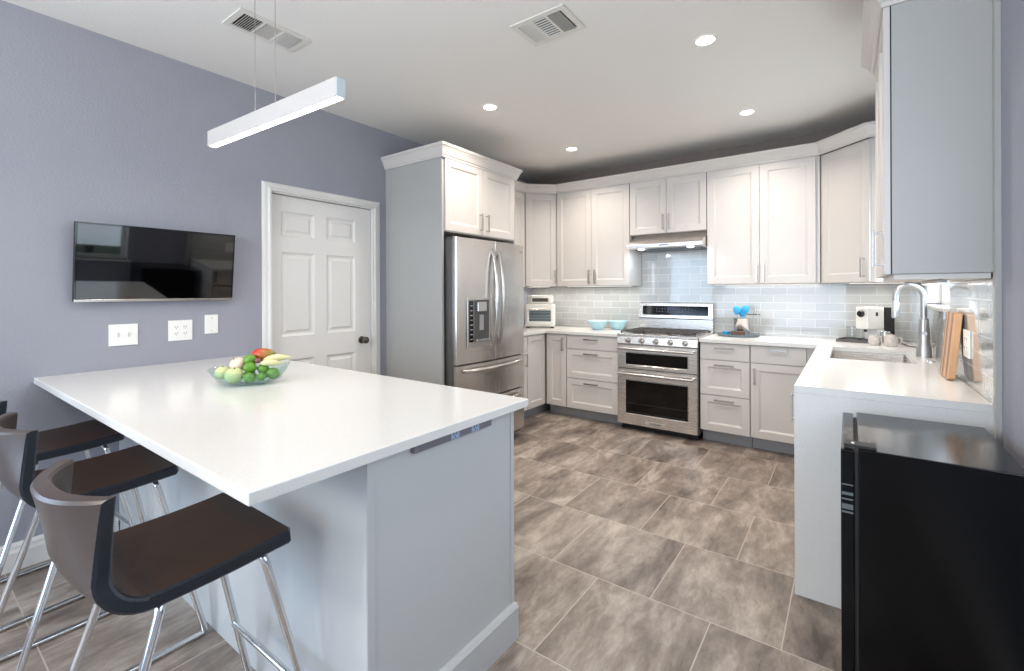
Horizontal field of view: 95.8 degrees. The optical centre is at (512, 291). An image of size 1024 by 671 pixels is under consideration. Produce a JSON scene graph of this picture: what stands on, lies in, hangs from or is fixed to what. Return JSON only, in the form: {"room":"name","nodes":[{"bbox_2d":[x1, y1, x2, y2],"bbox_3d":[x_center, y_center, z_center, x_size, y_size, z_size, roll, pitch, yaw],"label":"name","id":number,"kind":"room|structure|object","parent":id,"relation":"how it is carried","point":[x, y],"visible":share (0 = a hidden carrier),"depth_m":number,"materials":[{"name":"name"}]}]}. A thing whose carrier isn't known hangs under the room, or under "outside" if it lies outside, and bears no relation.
{"room":"kitchen","nodes":[
{"label":"kitchen","id":0,"kind":"room"},
{"bbox_2d":[0,0,531,546],"bbox_3d":[-2.126,0.473,2.725,0.140,3.727,7.897,0,0,36],"label":"wall","id":1,"kind":"structure","parent":0,"point":[95,127],"depth_m":2.54,"materials":[{"name":"paint"}]},
{"bbox_2d":[0,517,118,574],"bbox_3d":[-3.274,1.276,1.013,0.016,0.130,3.774,0,0,36],"label":"baseboard","id":2,"kind":"structure","parent":1,"relation":"attached to","point":[37,552],"depth_m":2.26,"materials":[{"name":"white paint"}]},
{"bbox_2d":[108,323,137,345],"bbox_3d":[-2.151,0.237,2.560,0.016,0.118,0.128,0,0,36],"label":"switch plate","id":3,"kind":"object","parent":1,"relation":"attached to","point":[119,334],"visible":1,"depth_m":2.56,"materials":[{"name":"white plastic"}]},
{"bbox_2d":[72,221,234,301],"bbox_3d":[-2.027,-0.156,2.670,0.111,0.415,0.752,0,0,36],"label":"television","id":4,"kind":"object","parent":1,"relation":"attached to","point":[112,262],"visible":1,"depth_m":2.60,"materials":[{"name":"black plastic"}]},
{"bbox_2d":[168,320,191,340],"bbox_3d":[-1.995,0.230,2.780,0.008,0.122,0.124,0,0,36],"label":"outlet plate","id":5,"kind":"object","parent":1,"relation":"attached to","point":[178,330],"visible":1,"depth_m":2.77,"materials":[{"name":"white plastic"}]},
{"bbox_2d":[173,325,178,335],"bbox_3d":[-2.006,0.230,2.760,0.002,0.066,0.033,0,0,36],"label":"receptacle","id":6,"kind":"object","parent":5,"relation":"attached to","point":[175,327],"depth_m":2.76,"materials":[{"name":"white plastic"}]},
{"bbox_2d":[182,324,187,335],"bbox_3d":[-1.979,0.230,2.797,0.002,0.066,0.033,0,0,36],"label":"receptacle","id":7,"kind":"object","parent":5,"relation":"attached to","point":[184,326],"depth_m":2.80,"materials":[{"name":"white plastic"}]},
{"bbox_2d":[205,314,217,333],"bbox_3d":[-1.897,0.202,2.916,0.007,0.118,0.075,0,0,36],"label":"blank plate","id":8,"kind":"object","parent":1,"relation":"attached to","point":[211,321],"visible":1,"depth_m":2.91,"materials":[{"name":"white plastic"}]},
{"bbox_2d":[261,180,379,374],"bbox_3d":[-1.469,0.284,3.600,0.152,2.100,0.985,0,0,36],"label":"door frame","id":9,"kind":"structure","parent":1,"relation":"attached to","point":[267,188],"depth_m":3.51,"materials":[{"name":"white paint"}]},
{"bbox_2d":[272,194,370,372],"bbox_3d":[-1.433,0.316,3.574,0.111,2.020,0.845,0,0,36],"label":"door","id":10,"kind":"structure","parent":1,"relation":"in","point":[321,251],"depth_m":3.56,"materials":[{"name":"white paint"}]},
{"bbox_2d":[515,191,523,285],"bbox_3d":[-0.190,-0.590,5.014,0.294,1.051,0.712,0,0,36],"label":"upper cabinet","id":11,"kind":"object","parent":1,"relation":"attached to","point":[519,197],"visible":0.12,"depth_m":5.16,"materials":[{"name":"grey paint"}]},
{"bbox_2d":[515,121,874,193],"bbox_3d":[1.378,-1.165,4.063,3.407,0.096,0.902,0,0,36],"label":"crown molding","id":12,"kind":"structure","parent":11,"relation":"attached to","point":[865,130],"depth_m":4.23,"materials":[{"name":"grey paint"}]},
{"bbox_2d":[0,408,840,670],"bbox_3d":[-0.579,1.361,1.599,3.983,0.060,8.197,0,0,36],"label":"floor","id":13,"kind":"structure","parent":0,"point":[635,549],"depth_m":2.14,"materials":[{"name":"tile"}]},
{"bbox_2d":[0,401,135,631],"bbox_3d":[-2.087,0.885,2.113,0.470,0.904,0.562,0,0,33],"label":"bar stool","id":14,"kind":"object","parent":13,"relation":"on","point":[83,436],"visible":0.43,"depth_m":2.08,"materials":[{"name":"leather"}]},
{"bbox_2d":[0,412,207,670],"bbox_3d":[-1.540,0.883,1.714,0.470,0.904,0.562,0,0,36],"label":"bar stool","id":15,"kind":"object","parent":13,"relation":"on","point":[131,468],"visible":0.64,"depth_m":1.66,"materials":[{"name":"leather"}]},
{"bbox_2d":[30,459,303,670],"bbox_3d":[-0.883,0.880,1.235,0.470,0.904,0.562,0,0,36],"label":"bar stool","id":16,"kind":"object","parent":13,"relation":"on","point":[143,567],"visible":1,"depth_m":1.14,"materials":[{"name":"leather"}]},
{"bbox_2d":[119,411,518,670],"bbox_3d":[-1.073,0.891,2.161,2.222,0.884,0.676,0,0,36],"label":"base cabinet","id":17,"kind":"object","parent":13,"relation":"on","point":[404,560],"visible":0.47,"depth_m":1.46,"materials":[{"name":"grey paint"}]},
{"bbox_2d":[34,355,527,505],"bbox_3d":[-1.149,0.433,2.038,2.246,0.030,1.036,0,0,36],"label":"countertop","id":18,"kind":"structure","parent":17,"relation":"on","point":[253,443],"depth_m":1.56,"materials":[{"name":"white stone"}]},
{"bbox_2d":[208,363,288,385],"bbox_3d":[-1.196,0.374,2.108,0.330,0.088,0.248,0,0,-19],"label":"fruit bowl","id":19,"kind":"object","parent":18,"relation":"on","point":[288,363],"visible":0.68,"depth_m":2.06,"materials":[{"name":"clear glass"}]},
{"bbox_2d":[214,366,228,378],"bbox_3d":[-1.302,0.362,2.078,0.062,0.061,0.062,0,0,-19],"label":"guava","id":20,"kind":"object","parent":19,"relation":"in","point":[219,373],"visible":0.73,"depth_m":2.06,"materials":[{"name":"green food"}]},
{"bbox_2d":[224,367,243,382],"bbox_3d":[-1.233,0.368,2.049,0.076,0.070,0.072,0,0,-32],"label":"guava","id":21,"kind":"object","parent":19,"relation":"in","point":[232,375],"visible":0.98,"depth_m":2.02,"materials":[{"name":"green food"}]},
{"bbox_2d":[229,357,244,369],"bbox_3d":[-1.260,0.334,2.124,0.069,0.067,0.070,0,0,-31],"label":"guava","id":22,"kind":"object","parent":19,"relation":"in","point":[238,362],"visible":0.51,"depth_m":2.10,"materials":[{"name":"beige food"}]},
{"bbox_2d":[243,372,254,382],"bbox_3d":[-1.168,0.380,2.052,0.048,0.046,0.048,0,0,17],"label":"lime","id":23,"kind":"object","parent":19,"relation":"in","point":[249,377],"visible":1,"depth_m":2.04,"materials":[{"name":"green food"}]},
{"bbox_2d":[243,354,255,363],"bbox_3d":[-1.203,0.312,2.123,0.054,0.051,0.054,0,0,16],"label":"lime","id":24,"kind":"object","parent":19,"relation":"in","point":[248,358],"visible":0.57,"depth_m":2.10,"materials":[{"name":"green food"}]},
{"bbox_2d":[243,362,256,372],"bbox_3d":[-1.180,0.341,2.081,0.054,0.051,0.054,0,0,44],"label":"lime","id":25,"kind":"object","parent":19,"relation":"in","point":[251,367],"visible":0.91,"depth_m":2.06,"materials":[{"name":"green food"}]},
{"bbox_2d":[256,372,265,380],"bbox_3d":[-1.127,0.381,2.078,0.040,0.038,0.040,0,0,-28],"label":"lime","id":26,"kind":"object","parent":19,"relation":"in","point":[261,376],"visible":1,"depth_m":2.06,"materials":[{"name":"green food"}]},
{"bbox_2d":[257,364,268,372],"bbox_3d":[-1.138,0.349,2.111,0.046,0.043,0.046,0,0,17],"label":"lime","id":27,"kind":"object","parent":19,"relation":"in","point":[261,368],"visible":0.84,"depth_m":2.09,"materials":[{"name":"green food"}]},
{"bbox_2d":[252,348,275,361],"bbox_3d":[-1.174,0.298,2.185,0.103,0.065,0.068,0,0,-25],"label":"mango","id":28,"kind":"object","parent":19,"relation":"in","point":[261,353],"visible":0.59,"depth_m":2.16,"materials":[{"name":"food"}]},
{"bbox_2d":[260,359,281,365],"bbox_3d":[-1.100,0.321,2.111,0.089,0.030,0.032,0,0,-31],"label":"endive","id":29,"kind":"object","parent":19,"relation":"in","point":[269,362],"visible":1,"depth_m":2.10,"materials":[{"name":"yellow plant"}]},
{"bbox_2d":[266,368,279,378],"bbox_3d":[-1.095,0.371,2.117,0.054,0.051,0.054,0,0,23],"label":"lime","id":30,"kind":"object","parent":19,"relation":"in","point":[272,373],"visible":1,"depth_m":2.10,"materials":[{"name":"green food"}]},
{"bbox_2d":[262,354,290,360],"bbox_3d":[-1.097,0.307,2.154,0.118,0.038,0.045,0,0,-11],"label":"endive","id":31,"kind":"object","parent":19,"relation":"in","point":[278,357],"visible":0.8,"depth_m":2.14,"materials":[{"name":"yellow plant"}]},
{"bbox_2d":[451,431,459,439],"bbox_3d":[-0.184,0.461,1.497,0.001,0.026,0.040,0,0,36],"label":"receptacle","id":32,"kind":"object","parent":17,"relation":"attached to","point":[455,435],"depth_m":1.50,"materials":[{"name":"plastic"}]},
{"bbox_2d":[471,424,478,431],"bbox_3d":[-0.126,0.461,1.578,0.001,0.026,0.040,0,0,36],"label":"receptacle","id":33,"kind":"object","parent":17,"relation":"attached to","point":[474,428],"depth_m":1.58,"materials":[{"name":"plastic"}]},
{"bbox_2d":[444,236,523,431],"bbox_3d":[-0.426,0.447,4.138,0.844,1.768,0.920,0,0,36],"label":"refrigerator","id":34,"kind":"object","parent":13,"relation":"on","point":[484,290],"visible":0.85,"depth_m":3.81,"materials":[{"name":"silver metal"}]},
{"bbox_2d":[521,336,527,410],"bbox_3d":[-0.161,0.888,4.776,0.606,0.884,0.345,0,0,36],"label":"base cabinet","id":35,"kind":"object","parent":13,"relation":"on","point":[525,337],"visible":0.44,"depth_m":4.73,"materials":[{"name":"grey paint"}]},
{"bbox_2d":[524,333,549,417],"bbox_3d":[0.209,0.886,5.313,0.570,0.884,0.955,0,0,36],"label":"base cabinet","id":36,"kind":"object","parent":13,"relation":"on","point":[536,344],"visible":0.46,"depth_m":4.93,"materials":[{"name":"grey paint"}]},
{"bbox_2d":[524,325,625,336],"bbox_3d":[0.447,0.427,4.928,1.420,0.030,1.288,0,0,36],"label":"countertop","id":37,"kind":"structure","parent":36,"relation":"on","point":[609,332],"depth_m":4.93,"materials":[{"name":"white stone"}]},
{"bbox_2d":[525,295,555,327],"bbox_3d":[0.332,0.226,5.418,0.340,0.372,0.284,0,0,7],"label":"toaster oven","id":38,"kind":"object","parent":37,"relation":"on","point":[540,310],"visible":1,"depth_m":5.32,"materials":[{"name":"white metal"}]},
{"bbox_2d":[587,320,607,329],"bbox_3d":[0.929,0.361,5.041,0.224,0.098,0.224,0,0,36],"label":"mixing bowl","id":39,"kind":"object","parent":37,"relation":"on","point":[594,324],"visible":1,"depth_m":4.97,"materials":[{"name":"teal ceramic"}]},
{"bbox_2d":[609,320,627,329],"bbox_3d":[1.154,0.362,5.044,0.210,0.095,0.210,0,0,36],"label":"mixing bowl","id":40,"kind":"object","parent":37,"relation":"on","point":[615,324],"visible":1,"depth_m":4.98,"materials":[{"name":"teal ceramic"}]},
{"bbox_2d":[546,333,570,415],"bbox_3d":[0.635,0.885,5.189,0.262,0.884,0.646,0,0,36],"label":"base cabinet","id":41,"kind":"object","parent":13,"relation":"on","point":[556,344],"visible":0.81,"depth_m":4.97,"materials":[{"name":"grey paint"}]},
{"bbox_2d":[567,334,621,424],"bbox_3d":[0.976,0.883,4.940,0.579,0.884,0.646,0,0,36],"label":"base cabinet","id":42,"kind":"object","parent":13,"relation":"on","point":[592,361],"visible":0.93,"depth_m":4.71,"materials":[{"name":"grey paint"}]},
{"bbox_2d":[617,302,714,439],"bbox_3d":[1.496,0.714,4.514,0.749,1.211,0.712,0,0,36],"label":"gas range","id":43,"kind":"object","parent":13,"relation":"on","point":[658,372],"visible":1,"depth_m":4.31,"materials":[{"name":"silver metal"}]},
{"bbox_2d":[624,342,702,435],"bbox_3d":[1.518,0.849,4.543,0.749,0.850,0.570,0,0,36],"label":"oven","id":44,"kind":"object","parent":43,"relation":"in","point":[700,431],"depth_m":4.13,"materials":[{"name":"silver metal"}]},
{"bbox_2d":[618,332,713,339],"bbox_3d":[1.506,0.411,4.529,0.749,0.024,0.605,0,0,36],"label":"cooktop","id":45,"kind":"object","parent":43,"relation":"in","point":[623,335],"depth_m":4.30,"materials":[{"name":"silver metal"}]},
{"bbox_2d":[700,342,752,446],"bbox_3d":[1.990,0.880,4.201,0.398,0.884,0.646,0,0,36],"label":"base cabinet","id":46,"kind":"object","parent":13,"relation":"on","point":[725,368],"visible":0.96,"depth_m":3.97,"materials":[{"name":"grey paint"}]},
{"bbox_2d":[751,345,814,454],"bbox_3d":[2.354,0.878,3.936,0.500,0.884,0.646,0,0,36],"label":"base cabinet","id":47,"kind":"object","parent":13,"relation":"on","point":[775,370],"visible":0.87,"depth_m":3.76,"materials":[{"name":"grey paint"}]},
{"bbox_2d":[699,333,993,608],"bbox_3d":[1.876,0.865,3.124,1.491,0.915,2.521,0,0,36],"label":"countertop","id":48,"kind":"structure","parent":13,"relation":"on","point":[827,387],"depth_m":1.98,"materials":[{"name":"white stone"}]},
{"bbox_2d":[717,332,759,337],"bbox_3d":[2.096,0.396,4.290,0.356,0.019,0.356,0,0,36],"label":"round tray","id":49,"kind":"object","parent":48,"relation":"on","point":[720,333],"visible":0.69,"depth_m":4.16,"materials":[{"name":"silver metal"}]},
{"bbox_2d":[730,331,744,334],"bbox_3d":[2.057,0.376,4.216,0.115,0.040,0.055,0,0,36],"label":"wooden box","id":50,"kind":"object","parent":49,"relation":"on","point":[731,332],"visible":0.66,"depth_m":4.19,"materials":[{"name":"brown wood"}]},
{"bbox_2d":[734,318,749,334],"bbox_3d":[2.136,0.319,4.303,0.140,0.154,0.140,0,0,36],"label":"utensil crock","id":51,"kind":"object","parent":49,"relation":"on","point":[740,324],"visible":0.68,"depth_m":4.24,"materials":[{"name":"silver metal"}]},
{"bbox_2d":[733,306,739,317],"bbox_3d":[2.091,0.256,4.305,0.062,0.259,0.019,0,0,36],"label":"utensil","id":52,"kind":"object","parent":51,"relation":"in","point":[736,309],"visible":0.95,"depth_m":4.30,"materials":[{"name":"blue plastic"}]},
{"bbox_2d":[739,308,744,317],"bbox_3d":[2.151,0.266,4.327,0.060,0.238,0.024,0,0,36],"label":"utensil","id":53,"kind":"object","parent":51,"relation":"in","point":[741,313],"visible":0.55,"depth_m":4.33,"materials":[{"name":"blue plastic"}]},
{"bbox_2d":[742,305,748,317],"bbox_3d":[2.153,0.252,4.266,0.062,0.266,0.019,0,0,36],"label":"utensil","id":54,"kind":"object","parent":51,"relation":"in","point":[745,308],"visible":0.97,"depth_m":4.26,"materials":[{"name":"blue plastic"}]},
{"bbox_2d":[751,310,758,334],"bbox_3d":[2.243,0.279,4.263,0.021,0.234,0.080,0,0,-45],"label":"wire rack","id":55,"kind":"object","parent":49,"relation":"on","point":[754,310],"visible":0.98,"depth_m":4.26,"materials":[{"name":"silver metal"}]},
{"bbox_2d":[836,337,879,343],"bbox_3d":[2.847,0.392,3.742,0.240,0.022,0.320,0,0,-40],"label":"serving tray","id":56,"kind":"object","parent":48,"relation":"on","point":[842,339],"visible":0.51,"depth_m":3.75,"materials":[{"name":"black metal"}]},
{"bbox_2d":[856,307,894,340],"bbox_3d":[2.889,0.257,3.695,0.267,0.275,0.116,0,0,-9],"label":"espresso machine","id":57,"kind":"object","parent":56,"relation":"on","point":[873,320],"visible":0.69,"depth_m":3.65,"materials":[{"name":"white plastic"}]},
{"bbox_2d":[831,351,912,363],"bbox_3d":[2.336,0.529,3.023,0.458,0.185,0.773,0,0,36],"label":"sink","id":58,"kind":"object","parent":48,"relation":"in","point":[897,358],"visible":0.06,"depth_m":3.31,"materials":[{"name":"silver metal"}]},
{"bbox_2d":[868,335,882,344],"bbox_3d":[2.759,0.366,3.514,0.088,0.075,0.072,0,0,41],"label":"coffee mug","id":59,"kind":"object","parent":48,"relation":"on","point":[872,339],"visible":1,"depth_m":3.50,"materials":[{"name":"white ceramic"}]},
{"bbox_2d":[880,331,892,344],"bbox_3d":[2.861,0.353,3.537,0.066,0.100,0.081,0,0,-38],"label":"milk jug","id":60,"kind":"object","parent":48,"relation":"on","point":[882,333],"visible":0.49,"depth_m":3.53,"materials":[{"name":"silver metal"}]},
{"bbox_2d":[884,334,902,346],"bbox_3d":[2.818,0.361,3.432,0.084,0.085,0.101,0,0,3],"label":"coffee mug","id":61,"kind":"object","parent":48,"relation":"on","point":[890,340],"visible":1,"depth_m":3.41,"materials":[{"name":"white ceramic"}]},
{"bbox_2d":[891,283,931,357],"bbox_3d":[2.505,0.175,2.901,0.195,0.459,0.098,0,0,36],"label":"kitchen faucet","id":62,"kind":"object","parent":48,"relation":"on","point":[923,349],"visible":1,"depth_m":2.87,"materials":[{"name":"silver metal"}]},
{"bbox_2d":[940,311,962,379],"bbox_3d":[2.080,0.250,2.193,0.054,0.311,0.225,0,0,36],"label":"cutting board","id":63,"kind":"object","parent":48,"relation":"on","point":[953,322],"visible":1,"depth_m":2.12,"materials":[{"name":"brown wood"}]},
{"bbox_2d":[841,412,1023,670],"bbox_3d":[1.331,0.892,1.518,0.404,0.864,0.532,0,0,36],"label":"mini refrigerator","id":64,"kind":"object","parent":13,"relation":"on","point":[932,513],"visible":1,"depth_m":1.32,"materials":[{"name":"black metal"}]},
{"bbox_2d":[3,0,874,181],"bbox_3d":[-0.589,-1.436,1.599,3.983,0.080,8.197,0,0,36],"label":"ceiling","id":65,"kind":"structure","parent":0,"point":[631,86],"depth_m":2.85,"materials":[{"name":"paint"}]},
{"bbox_2d":[222,7,310,52],"bbox_3d":[-1.305,-1.386,2.467,0.213,0.013,0.365,0,0,36],"label":"ceiling vent","id":66,"kind":"object","parent":65,"relation":"in","point":[243,20],"visible":0.98,"depth_m":2.45,"materials":[{"name":"metal"}]},
{"bbox_2d":[208,0,344,147],"bbox_3d":[-1.060,-1.055,1.997,1.028,0.676,0.220,0,0,34],"label":"pendant light","id":67,"kind":"object","parent":65,"relation":"hanging from","point":[331,91],"visible":1,"depth_m":1.92,"materials":[{"name":"white metal"}]},
{"bbox_2d":[482,104,497,110],"bbox_3d":[-0.169,-1.394,3.491,0.122,0.006,0.122,0,0,36],"label":"recessed light","id":68,"kind":"object","parent":65,"relation":"in","point":[490,107],"visible":1,"depth_m":3.49,"materials":[{"name":"white paint"}]},
{"bbox_2d":[484,105,495,109],"bbox_3d":[-0.169,-1.395,3.491,0.094,0.001,0.094,0,0,36],"label":"diffuser","id":69,"kind":"object","parent":68,"relation":"attached to","point":[486,107],"depth_m":3.50,"materials":[{"name":"white"}]},
{"bbox_2d":[510,3,585,46],"bbox_3d":[0.187,-1.392,2.431,0.320,0.013,0.245,0,0,36],"label":"ceiling vent","id":70,"kind":"object","parent":65,"relation":"in","point":[556,22],"visible":1,"depth_m":2.42,"materials":[{"name":"metal"}]},
{"bbox_2d":[566,147,577,150],"bbox_3d":[0.583,-1.397,4.522,0.122,0.006,0.122,0,0,36],"label":"recessed light","id":71,"kind":"object","parent":65,"relation":"in","point":[568,148],"visible":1,"depth_m":4.51,"materials":[{"name":"white paint"}]},
{"bbox_2d":[694,34,716,46],"bbox_3d":[1.075,-1.398,2.573,0.122,0.006,0.122,0,0,36],"label":"recessed light","id":72,"kind":"object","parent":65,"relation":"in","point":[708,39],"visible":1,"depth_m":2.57,"materials":[{"name":"white paint"}]},
{"bbox_2d":[696,36,714,44],"bbox_3d":[1.075,-1.400,2.573,0.094,0.001,0.094,0,0,36],"label":"diffuser","id":73,"kind":"object","parent":72,"relation":"attached to","point":[701,40],"depth_m":2.57,"materials":[{"name":"white"}]},
{"bbox_2d":[738,109,755,115],"bbox_3d":[1.833,-1.401,3.610,0.122,0.006,0.122,0,0,36],"label":"recessed light","id":74,"kind":"object","parent":65,"relation":"in","point":[748,111],"visible":1,"depth_m":3.61,"materials":[{"name":"white paint"}]},
{"bbox_2d":[740,110,753,114],"bbox_3d":[1.833,-1.403,3.610,0.094,0.001,0.094,0,0,36],"label":"diffuser","id":75,"kind":"object","parent":74,"relation":"attached to","point":[745,112],"depth_m":3.61,"materials":[{"name":"white"}]},
{"bbox_2d":[381,141,521,384],"bbox_3d":[-0.512,0.084,4.197,0.734,2.493,1.076,0,0,36],"label":"refrigerator surround","id":76,"kind":"object","parent":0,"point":[436,191],"visible":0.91,"depth_m":3.83,"materials":[{"name":"grey paint"}]},
{"bbox_2d":[532,126,898,341],"bbox_3d":[1.778,-0.041,4.838,3.963,2.727,0.120,0,0,36],"label":"wall","id":77,"kind":"structure","parent":0,"point":[810,138],"depth_m":4.65,"materials":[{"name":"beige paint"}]},
{"bbox_2d":[523,193,560,286],"bbox_3d":[0.307,-0.592,5.465,0.568,1.051,0.596,0,0,36],"label":"upper cabinet","id":78,"kind":"object","parent":77,"relation":"attached to","point":[540,210],"visible":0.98,"depth_m":5.26,"materials":[{"name":"grey paint"}]},
{"bbox_2d":[557,183,641,285],"bbox_3d":[0.947,-0.594,5.130,0.866,1.051,0.383,0,0,36],"label":"upper cabinet","id":79,"kind":"object","parent":77,"relation":"attached to","point":[593,225],"visible":0.96,"depth_m":4.97,"materials":[{"name":"grey paint"}]},
{"bbox_2d":[567,286,600,286],"bbox_3d":[0.952,-0.064,5.116,0.780,0.006,0.030,0,0,36],"label":"light","id":80,"kind":"object","parent":79,"relation":"attached to","point":[567,286],"visible":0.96,"depth_m":5.20,"materials":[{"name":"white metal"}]},
{"bbox_2d":[630,172,706,235],"bbox_3d":[1.599,-0.852,4.653,0.750,0.540,0.383,0,0,36],"label":"upper cabinet","id":81,"kind":"object","parent":77,"relation":"attached to","point":[678,204],"visible":0.98,"depth_m":4.50,"materials":[{"name":"grey paint"}]},
{"bbox_2d":[627,231,706,252],"bbox_3d":[1.574,-0.499,4.599,0.722,0.162,0.486,0,0,36],"label":"range hood","id":82,"kind":"object","parent":81,"relation":"attached to","point":[685,241],"visible":0.95,"depth_m":4.47,"materials":[{"name":"silver metal"}]},
{"bbox_2d":[532,250,913,341],"bbox_3d":[1.737,-0.085,4.788,3.674,0.984,0.008,0,0,36],"label":"backsplash","id":83,"kind":"structure","parent":77,"relation":"attached to","point":[825,310],"depth_m":4.49,"materials":[{"name":"tile"}]},
{"bbox_2d":[707,155,821,284],"bbox_3d":[2.258,-0.599,4.173,0.877,1.051,0.383,0,0,36],"label":"upper cabinet","id":84,"kind":"object","parent":77,"relation":"attached to","point":[763,220],"visible":0.97,"depth_m":4.02,"materials":[{"name":"grey paint"}]},
{"bbox_2d":[717,283,818,284],"bbox_3d":[2.253,-0.069,4.143,0.830,0.006,0.030,0,0,36],"label":"light","id":85,"kind":"object","parent":84,"relation":"attached to","point":[802,283],"visible":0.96,"depth_m":4.15,"materials":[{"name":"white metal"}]},
{"bbox_2d":[791,393,793,420],"bbox_3d":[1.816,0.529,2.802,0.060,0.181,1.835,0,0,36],"label":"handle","id":86,"kind":"object","parent":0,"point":[792,394],"visible":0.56,"depth_m":2.08,"materials":[{"name":"grey metal"}]},
{"bbox_2d":[927,0,1023,466],"bbox_3d":[0.961,-0.038,0.473,0.140,2.727,7.897,0,0,36],"label":"wall","id":87,"kind":"structure","parent":0,"point":[1012,11],"depth_m":1.49,"materials":[{"name":"paint"}]},
{"bbox_2d":[820,137,909,283],"bbox_3d":[2.787,-0.601,3.626,0.618,1.051,0.646,0,0,36],"label":"upper cabinet","id":88,"kind":"object","parent":87,"relation":"attached to","point":[847,174],"visible":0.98,"depth_m":3.56,"materials":[{"name":"grey paint"}]},
{"bbox_2d":[849,282,904,283],"bbox_3d":[2.868,-0.071,3.645,0.350,0.006,0.030,0,0,36],"label":"light","id":89,"kind":"object","parent":88,"relation":"attached to","point":[881,282],"visible":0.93,"depth_m":3.61,"materials":[{"name":"white metal"}]},
{"bbox_2d":[872,0,992,281],"bbox_3d":[1.781,-0.591,2.019,0.352,1.083,0.697,0,0,36],"label":"upper cabinet","id":90,"kind":"object","parent":87,"relation":"attached to","point":[934,137],"visible":0.99,"depth_m":1.73,"materials":[{"name":"grey paint"}]},
{"bbox_2d":[861,0,909,75],"bbox_3d":[1.764,-1.166,2.030,0.360,0.096,0.815,0,0,36],"label":"crown molding","id":91,"kind":"structure","parent":90,"relation":"attached to","point":[873,9],"depth_m":2.04,"materials":[{"name":"grey paint"}]},
{"bbox_2d":[921,280,946,284],"bbox_3d":[1.807,-0.040,1.987,0.030,0.014,0.500,0,0,36],"label":"light","id":92,"kind":"object","parent":90,"relation":"attached to","point":[933,282],"visible":1,"depth_m":1.86,"materials":[{"name":"white metal"}]},
{"bbox_2d":[927,281,949,311],"bbox_3d":[2.573,-0.388,2.741,0.145,0.984,0.938,0,0,36],"label":"window","id":93,"kind":"structure","parent":87,"relation":"in","point":[936,293],"depth_m":3.06,"materials":[{"name":"white glass"}]},
{"bbox_2d":[914,272,992,403],"bbox_3d":[2.472,0.165,2.670,0.008,0.478,2.566,0,0,36],"label":"backsplash","id":94,"kind":"structure","parent":87,"relation":"attached to","point":[973,299],"depth_m":1.95,"materials":[{"name":"tile"}]},
{"bbox_2d":[963,329,970,358],"bbox_3d":[1.995,0.227,2.030,0.008,0.120,0.125,0,0,36],"label":"outlet plate","id":95,"kind":"object","parent":94,"relation":"attached to","point":[966,333],"visible":1,"depth_m":2.01,"materials":[{"name":"white plastic"}]},
{"bbox_2d":[992,0,1001,444],"bbox_3d":[1.702,-0.041,1.621,0.016,2.727,0.034,0,0,36],"label":"trim","id":96,"kind":"structure","parent":87,"relation":"attached to","point":[996,4],"depth_m":1.61,"materials":[{"name":"grey paint"}]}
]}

